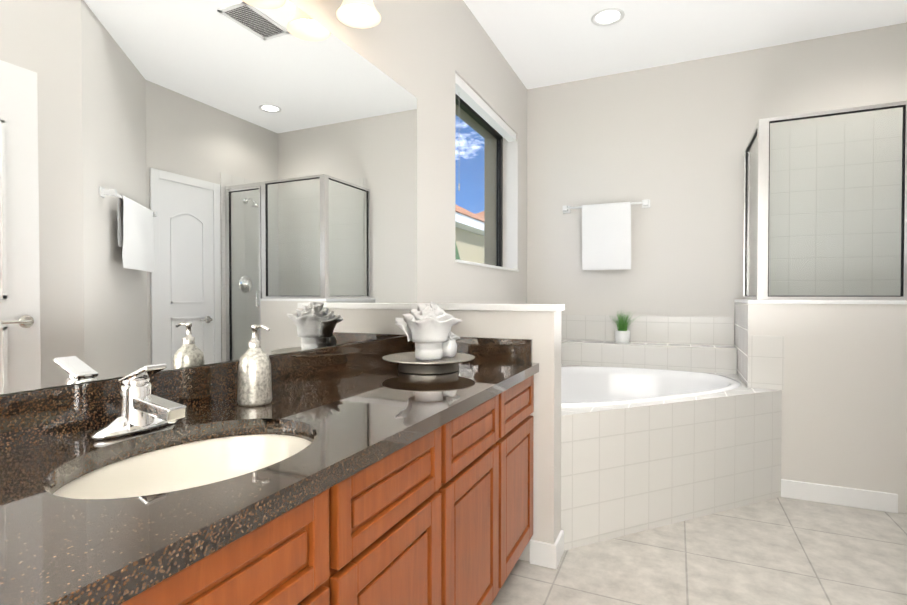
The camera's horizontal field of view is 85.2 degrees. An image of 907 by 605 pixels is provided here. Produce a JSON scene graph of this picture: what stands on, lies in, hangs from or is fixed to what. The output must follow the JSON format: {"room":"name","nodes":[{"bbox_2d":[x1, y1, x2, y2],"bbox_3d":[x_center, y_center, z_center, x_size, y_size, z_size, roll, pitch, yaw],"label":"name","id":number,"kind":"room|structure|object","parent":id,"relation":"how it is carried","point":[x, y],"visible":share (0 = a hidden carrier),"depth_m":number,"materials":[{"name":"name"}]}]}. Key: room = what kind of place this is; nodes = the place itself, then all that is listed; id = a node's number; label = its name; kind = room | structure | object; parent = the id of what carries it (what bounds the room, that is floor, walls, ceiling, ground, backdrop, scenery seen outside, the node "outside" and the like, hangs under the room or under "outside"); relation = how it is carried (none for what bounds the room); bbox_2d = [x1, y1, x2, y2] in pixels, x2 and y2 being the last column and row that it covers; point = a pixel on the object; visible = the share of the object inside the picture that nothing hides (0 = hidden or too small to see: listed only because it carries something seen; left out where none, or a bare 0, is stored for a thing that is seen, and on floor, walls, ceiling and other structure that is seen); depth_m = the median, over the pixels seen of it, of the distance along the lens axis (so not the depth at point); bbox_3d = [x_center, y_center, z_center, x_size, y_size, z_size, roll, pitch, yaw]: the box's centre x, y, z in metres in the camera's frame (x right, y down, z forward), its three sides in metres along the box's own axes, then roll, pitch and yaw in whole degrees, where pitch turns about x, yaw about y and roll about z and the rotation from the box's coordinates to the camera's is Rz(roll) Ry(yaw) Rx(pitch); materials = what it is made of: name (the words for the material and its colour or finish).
{"room":"bathroom","nodes":[
{"label":"bathroom","id":0,"kind":"room"},
{"bbox_2d":[1,0,526,394],"bbox_3d":[-0.518,-0.322,1.983,0.280,2.880,5.224,0,1,24],"label":"wall","id":1,"kind":"structure","parent":0,"point":[423,52],"depth_m":2.68,"materials":[{"name":"white paint"}]},
{"bbox_2d":[0,0,416,394],"bbox_3d":[-0.706,-0.400,1.211,0.006,1.133,2.564,0,1,24],"label":"mirror","id":2,"kind":"object","parent":1,"relation":"attached to","point":[186,183],"visible":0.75,"depth_m":1.27,"materials":[{"name":"silver glass"}]},
{"bbox_2d":[336,0,380,28],"bbox_3d":[-0.498,-1.146,1.431,0.197,0.277,0.985,0,1,24],"label":"sconce","id":3,"kind":"object","parent":1,"relation":"attached to","point":[362,14],"visible":1,"depth_m":1.78,"materials":[{"name":"white glass"}]},
{"bbox_2d":[455,93,518,271],"bbox_3d":[0.138,-0.785,3.417,0.291,1.092,1.210,0,1,24],"label":"window","id":4,"kind":"structure","parent":1,"relation":"in","point":[467,114],"depth_m":3.93,"materials":[{"name":"glass"}]},
{"bbox_2d":[455,73,515,190],"bbox_3d":[0.220,-0.999,3.377,0.063,0.656,1.202,0,1,24],"label":"blind valance","id":5,"kind":"object","parent":4,"relation":"attached to","point":[470,97],"visible":0.96,"depth_m":3.26,"materials":[{"name":"white painted wood"}]},
{"bbox_2d":[463,0,906,88],"bbox_3d":[0.808,-1.804,1.365,3.190,0.100,5.224,0,1,24],"label":"ceiling","id":6,"kind":"structure","parent":0,"point":[540,43],"depth_m":3.20,"materials":[{"name":"white paint"}]},
{"bbox_2d":[591,8,624,26],"bbox_3d":[0.959,-1.773,3.068,0.200,0.008,0.200,0,1,24],"label":"recessed light","id":7,"kind":"object","parent":6,"relation":"in","point":[608,17],"visible":1,"depth_m":3.06,"materials":[{"name":"white"}]},
{"bbox_2d":[491,497,906,604],"bbox_3d":[0.808,1.176,1.405,3.190,0.100,5.224,0,1,24],"label":"floor","id":8,"kind":"structure","parent":0,"point":[782,551],"depth_m":2.10,"materials":[{"name":"tile"}]},
{"bbox_2d":[0,335,538,604],"bbox_3d":[-0.476,0.651,0.990,0.619,0.960,2.709,0,1,24],"label":"bathroom vanity","id":9,"kind":"object","parent":8,"relation":"on","point":[361,473],"visible":0.96,"depth_m":1.01,"materials":[{"name":"brown stone"}]},
{"bbox_2d":[91,363,185,439],"bbox_3d":[-0.630,0.199,1.029,0.164,0.142,0.176,0,1,24],"label":"faucet","id":10,"kind":"object","parent":9,"relation":"on","point":[142,408],"visible":1,"depth_m":1.02,"materials":[{"name":"silver metal"}]},
{"bbox_2d":[53,434,311,498],"bbox_3d":[-0.470,0.388,0.921,0.381,0.156,0.486,0,1,24],"label":"sink","id":11,"kind":"object","parent":9,"relation":"in","point":[202,459],"depth_m":1.06,"materials":[{"name":"white ceramic"}]},
{"bbox_2d":[237,325,271,405],"bbox_3d":[-0.522,0.162,1.303,0.094,0.208,0.086,0,1,24],"label":"soap dispenser","id":12,"kind":"object","parent":9,"relation":"on","point":[254,379],"visible":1,"depth_m":1.27,"materials":[{"name":"silver glass"}]},
{"bbox_2d":[382,302,474,373],"bbox_3d":[-0.095,0.127,1.895,0.356,0.262,0.356,0,1,24],"label":"tray","id":13,"kind":"object","parent":9,"relation":"on","point":[428,332],"visible":1,"depth_m":1.85,"materials":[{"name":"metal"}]},
{"bbox_2d":[411,303,564,561],"bbox_3d":[0.144,0.560,2.275,0.698,1.108,0.164,0,1,24],"label":"wall","id":14,"kind":"structure","parent":8,"relation":"on","point":[539,325],"depth_m":2.10,"materials":[{"name":"white paint"}]},
{"bbox_2d":[561,315,781,550],"bbox_3d":[1.014,0.570,2.982,1.697,1.070,1.858,0,1,24],"label":"tub surround","id":15,"kind":"object","parent":8,"relation":"on","point":[667,420],"visible":0.71,"depth_m":2.61,"materials":[{"name":"white tile"}]},
{"bbox_2d":[610,311,639,343],"bbox_3d":[1.280,0.177,3.714,0.325,0.264,0.262,0,1,24],"label":"plant pot","id":16,"kind":"object","parent":15,"relation":"on","point":[622,334],"visible":1,"depth_m":3.71,"materials":[{"name":"white"}]},
{"bbox_2d":[734,101,906,513],"bbox_3d":[2.425,-0.045,2.954,1.228,2.300,0.742,0,1,24],"label":"shower stall","id":17,"kind":"object","parent":8,"relation":"on","point":[820,328],"depth_m":2.83,"materials":[{"name":"white paint"}]},
{"bbox_2d":[781,479,897,512],"bbox_3d":[2.103,1.058,2.708,0.520,0.100,0.014,0,1,24],"label":"baseboard","id":18,"kind":"structure","parent":8,"relation":"on","point":[837,495],"depth_m":2.70,"materials":[{"name":"white wood"}]},
{"bbox_2d":[527,22,906,316],"bbox_3d":[1.978,-0.344,3.640,2.910,2.880,0.150,0,1,24],"label":"wall","id":19,"kind":"structure","parent":0,"point":[669,141],"depth_m":3.70,"materials":[{"name":"white paint"}]},
{"bbox_2d":[563,199,649,269],"bbox_3d":[1.180,-0.519,3.862,0.663,0.530,0.093,0,1,24],"label":"towel rail","id":20,"kind":"object","parent":19,"relation":"attached to","point":[606,236],"visible":1,"depth_m":3.82,"materials":[{"name":"white fabric"}]},
{"label":"outside","id":21,"kind":"structure","parent":0,"visible":0},
{"bbox_2d":[455,204,483,263],"bbox_3d":[-4.591,-1.253,29.463,29.700,5.200,70.000,0,1,24],"label":"houses","id":22,"kind":"structure","parent":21,"point":[466,233],"depth_m":11.69,"materials":[{"name":"beige paint"}]}
]}

